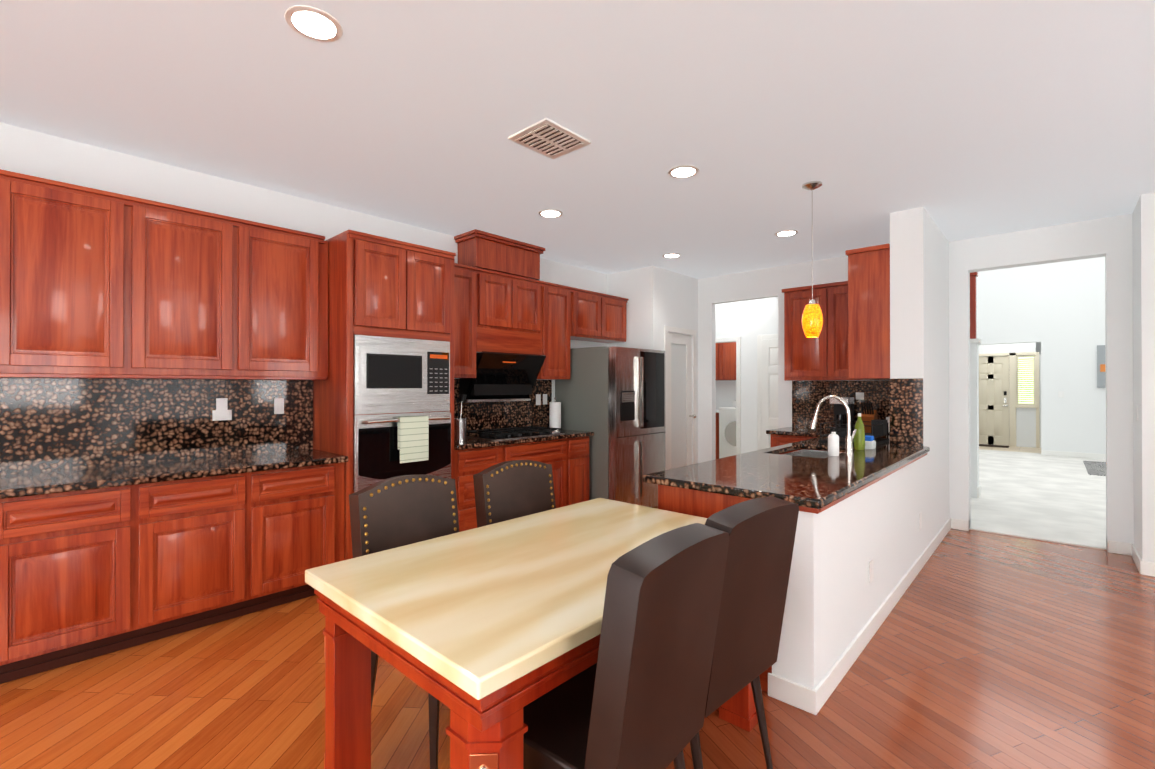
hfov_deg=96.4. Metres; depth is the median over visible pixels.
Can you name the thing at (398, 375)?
microwave
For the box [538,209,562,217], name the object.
recessed light
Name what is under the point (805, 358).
upper cabinet
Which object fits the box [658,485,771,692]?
base cabinet
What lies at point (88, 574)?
base cabinet
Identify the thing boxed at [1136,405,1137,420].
light switch
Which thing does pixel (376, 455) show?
wall oven
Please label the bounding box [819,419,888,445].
dish rack
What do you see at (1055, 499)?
floor
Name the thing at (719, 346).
upper cabinet
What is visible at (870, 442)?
sponge caddy
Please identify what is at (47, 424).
backsplash
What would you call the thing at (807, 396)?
backsplash
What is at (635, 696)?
dining chair
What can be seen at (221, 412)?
outlet
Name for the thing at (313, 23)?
recessed light
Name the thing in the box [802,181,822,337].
pendant lamp
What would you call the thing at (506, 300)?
upper cabinet
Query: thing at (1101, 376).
picture
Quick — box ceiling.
[0,0,1154,278]
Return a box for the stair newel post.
[970,272,977,338]
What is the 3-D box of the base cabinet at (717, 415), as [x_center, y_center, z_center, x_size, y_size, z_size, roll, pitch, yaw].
[2.548,0.971,9.847,0.600,0.900,0.618,0,0,43]
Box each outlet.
[212,398,231,420]
[274,398,283,413]
[536,394,540,404]
[543,394,546,404]
[856,392,863,399]
[869,558,872,582]
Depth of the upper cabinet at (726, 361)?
9.53 m
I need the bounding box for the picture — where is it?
[1097,345,1105,387]
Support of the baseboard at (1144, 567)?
attached to the wall
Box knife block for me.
[861,402,877,432]
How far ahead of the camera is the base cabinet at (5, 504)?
2.37 m
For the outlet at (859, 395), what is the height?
0.075 m
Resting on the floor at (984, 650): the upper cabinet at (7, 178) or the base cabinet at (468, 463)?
the base cabinet at (468, 463)
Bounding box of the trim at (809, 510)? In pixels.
[799,453,926,513]
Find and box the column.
[970,338,981,498]
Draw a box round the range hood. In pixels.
[459,351,545,402]
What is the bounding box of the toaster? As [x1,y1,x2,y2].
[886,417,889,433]
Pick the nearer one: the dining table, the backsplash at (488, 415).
the dining table
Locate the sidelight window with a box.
[1016,355,1035,405]
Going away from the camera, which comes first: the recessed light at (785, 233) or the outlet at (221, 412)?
the outlet at (221, 412)
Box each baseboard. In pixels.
[808,518,955,714]
[1041,450,1105,458]
[1124,542,1141,563]
[1136,556,1154,576]
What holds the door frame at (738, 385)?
attached to the wall
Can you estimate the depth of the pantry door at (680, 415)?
6.53 m
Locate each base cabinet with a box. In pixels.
[0,498,11,683]
[12,482,155,680]
[156,471,267,639]
[268,462,344,607]
[454,445,505,531]
[506,438,569,507]
[570,436,588,504]
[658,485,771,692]
[716,414,718,458]
[771,434,816,454]
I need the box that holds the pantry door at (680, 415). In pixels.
[668,332,696,469]
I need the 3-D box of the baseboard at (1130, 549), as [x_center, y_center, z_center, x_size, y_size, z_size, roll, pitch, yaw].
[4.344,1.349,4.031,0.040,0.100,0.544,0,0,43]
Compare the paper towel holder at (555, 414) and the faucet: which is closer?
the faucet
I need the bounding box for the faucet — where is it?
[809,395,856,453]
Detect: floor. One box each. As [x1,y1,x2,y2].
[0,506,1154,768]
[969,449,1106,549]
[979,444,1040,452]
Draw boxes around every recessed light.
[284,5,342,41]
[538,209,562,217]
[662,253,680,257]
[668,165,698,177]
[775,230,797,236]
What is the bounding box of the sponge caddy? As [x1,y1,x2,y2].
[865,435,875,448]
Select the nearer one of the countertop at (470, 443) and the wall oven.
the wall oven
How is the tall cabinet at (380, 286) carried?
on the floor at (984, 650)
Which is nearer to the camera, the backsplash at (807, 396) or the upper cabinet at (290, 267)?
the upper cabinet at (290, 267)
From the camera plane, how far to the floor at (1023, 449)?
11.30 m
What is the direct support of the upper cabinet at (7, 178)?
attached to the wall
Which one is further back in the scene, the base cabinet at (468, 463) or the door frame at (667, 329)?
the door frame at (667, 329)
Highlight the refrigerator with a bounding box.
[555,346,664,507]
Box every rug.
[979,444,1008,447]
[1083,461,1105,475]
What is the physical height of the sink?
0.173 m
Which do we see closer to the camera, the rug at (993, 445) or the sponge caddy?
the sponge caddy
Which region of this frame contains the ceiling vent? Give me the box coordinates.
[508,118,590,158]
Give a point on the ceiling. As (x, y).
(966, 118)
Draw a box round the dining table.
[314,589,757,768]
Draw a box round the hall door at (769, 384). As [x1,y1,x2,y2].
[761,339,777,448]
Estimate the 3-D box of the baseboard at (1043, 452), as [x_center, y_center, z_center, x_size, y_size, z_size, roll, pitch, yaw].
[10.715,1.356,8.991,3.930,0.100,0.014,0,0,43]
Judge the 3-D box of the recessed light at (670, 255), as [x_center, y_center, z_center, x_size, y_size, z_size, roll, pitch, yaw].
[1.019,-1.392,5.584,0.203,0.006,0.203,0,0,-2]
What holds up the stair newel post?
on the column
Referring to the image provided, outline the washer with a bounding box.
[719,400,735,458]
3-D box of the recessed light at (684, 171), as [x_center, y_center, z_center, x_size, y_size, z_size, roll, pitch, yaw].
[0.698,-1.400,3.405,0.203,0.006,0.203,0,0,-2]
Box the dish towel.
[397,416,428,462]
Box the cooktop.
[466,426,564,440]
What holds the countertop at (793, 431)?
on the base cabinet at (776, 440)
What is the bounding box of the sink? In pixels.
[781,449,842,457]
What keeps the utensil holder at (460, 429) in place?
on the countertop at (470, 443)
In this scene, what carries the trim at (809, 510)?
attached to the wall
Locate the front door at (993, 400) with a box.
[979,356,1008,445]
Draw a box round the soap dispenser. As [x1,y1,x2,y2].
[825,427,838,455]
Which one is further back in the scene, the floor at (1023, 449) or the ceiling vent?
the floor at (1023, 449)
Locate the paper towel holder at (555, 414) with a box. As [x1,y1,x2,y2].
[549,397,560,430]
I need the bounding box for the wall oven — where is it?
[354,411,450,492]
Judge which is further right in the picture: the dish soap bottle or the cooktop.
the dish soap bottle
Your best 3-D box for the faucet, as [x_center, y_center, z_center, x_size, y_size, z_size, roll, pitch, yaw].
[1.842,0.279,3.714,0.289,0.408,0.175,0,0,43]
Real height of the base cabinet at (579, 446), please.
0.874 m
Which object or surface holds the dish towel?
hanging from the wall oven
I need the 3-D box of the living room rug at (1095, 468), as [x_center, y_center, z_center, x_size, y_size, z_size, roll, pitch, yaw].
[9.592,1.396,7.860,2.650,0.010,2.000,0,0,43]
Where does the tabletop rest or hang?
on the dining table
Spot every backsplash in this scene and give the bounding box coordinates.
[0,378,312,474]
[454,379,551,434]
[792,380,889,428]
[890,378,922,445]
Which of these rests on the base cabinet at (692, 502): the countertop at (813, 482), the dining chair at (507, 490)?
the countertop at (813, 482)
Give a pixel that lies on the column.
(975, 489)
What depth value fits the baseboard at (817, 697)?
2.77 m
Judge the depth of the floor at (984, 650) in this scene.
2.32 m
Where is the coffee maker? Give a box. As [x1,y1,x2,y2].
[830,397,853,431]
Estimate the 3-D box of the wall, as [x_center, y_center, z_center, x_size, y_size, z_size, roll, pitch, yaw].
[3.614,-1.197,5.035,9.200,5.200,19.170,0,0,43]
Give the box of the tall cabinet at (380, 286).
[313,230,455,559]
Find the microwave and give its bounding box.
[354,335,449,414]
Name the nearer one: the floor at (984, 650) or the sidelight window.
the floor at (984, 650)
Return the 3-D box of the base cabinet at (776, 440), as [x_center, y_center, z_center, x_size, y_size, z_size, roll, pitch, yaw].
[2.521,0.968,5.526,0.685,0.874,0.627,0,0,43]
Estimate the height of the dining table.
0.734 m
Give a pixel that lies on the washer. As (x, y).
(727, 431)
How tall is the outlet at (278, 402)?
0.115 m
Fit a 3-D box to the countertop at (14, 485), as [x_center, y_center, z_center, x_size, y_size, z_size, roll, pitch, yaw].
[-2.878,0.500,2.517,0.647,0.040,3.237,0,0,43]
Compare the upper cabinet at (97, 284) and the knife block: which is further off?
the knife block
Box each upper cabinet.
[0,169,15,376]
[16,173,147,376]
[148,200,251,379]
[240,221,327,379]
[454,229,627,379]
[716,343,723,380]
[724,342,735,379]
[782,283,833,379]
[834,282,837,379]
[838,244,889,379]
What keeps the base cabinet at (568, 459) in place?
on the floor at (984, 650)
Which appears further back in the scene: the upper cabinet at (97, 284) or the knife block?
the knife block
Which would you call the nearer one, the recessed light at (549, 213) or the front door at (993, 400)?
the recessed light at (549, 213)
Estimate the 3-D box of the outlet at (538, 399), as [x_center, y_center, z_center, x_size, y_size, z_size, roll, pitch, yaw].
[-0.426,0.165,5.618,0.008,0.120,0.070,0,0,43]
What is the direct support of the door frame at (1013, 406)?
attached to the wall
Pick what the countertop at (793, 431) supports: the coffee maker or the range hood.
the coffee maker
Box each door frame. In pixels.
[664,326,695,469]
[716,334,777,454]
[979,352,1039,447]
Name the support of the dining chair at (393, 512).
on the floor at (984, 650)
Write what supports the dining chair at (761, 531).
on the floor at (984, 650)
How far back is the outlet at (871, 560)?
2.86 m
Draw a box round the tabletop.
[305,498,706,699]
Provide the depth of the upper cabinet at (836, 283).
5.37 m
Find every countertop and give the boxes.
[0,449,347,498]
[454,429,593,449]
[643,431,929,508]
[766,427,829,435]
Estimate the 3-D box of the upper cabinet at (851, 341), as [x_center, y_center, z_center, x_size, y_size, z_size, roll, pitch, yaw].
[2.842,-0.601,4.823,0.384,1.105,1.237,0,0,43]
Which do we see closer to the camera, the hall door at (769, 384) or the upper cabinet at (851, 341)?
the upper cabinet at (851, 341)
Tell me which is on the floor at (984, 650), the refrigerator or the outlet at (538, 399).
the refrigerator
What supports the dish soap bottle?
on the countertop at (813, 482)
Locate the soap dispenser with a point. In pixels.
(833, 443)
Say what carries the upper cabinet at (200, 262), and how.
attached to the wall
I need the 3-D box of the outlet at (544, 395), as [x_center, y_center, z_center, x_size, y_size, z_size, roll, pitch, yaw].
[-0.358,0.162,5.695,0.005,0.115,0.065,0,0,43]
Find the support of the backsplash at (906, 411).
attached to the wall
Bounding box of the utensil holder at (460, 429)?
[454,394,466,440]
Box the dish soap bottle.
[854,413,864,449]
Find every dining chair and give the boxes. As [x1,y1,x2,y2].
[349,474,458,768]
[473,460,555,527]
[523,523,729,768]
[690,496,798,768]
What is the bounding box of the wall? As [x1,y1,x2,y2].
[0,123,1154,688]
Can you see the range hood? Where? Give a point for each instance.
(502, 377)
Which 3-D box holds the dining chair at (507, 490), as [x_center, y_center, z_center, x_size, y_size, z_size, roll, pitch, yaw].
[-0.147,0.894,2.518,0.594,1.005,0.460,0,0,44]
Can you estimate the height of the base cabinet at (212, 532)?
0.874 m

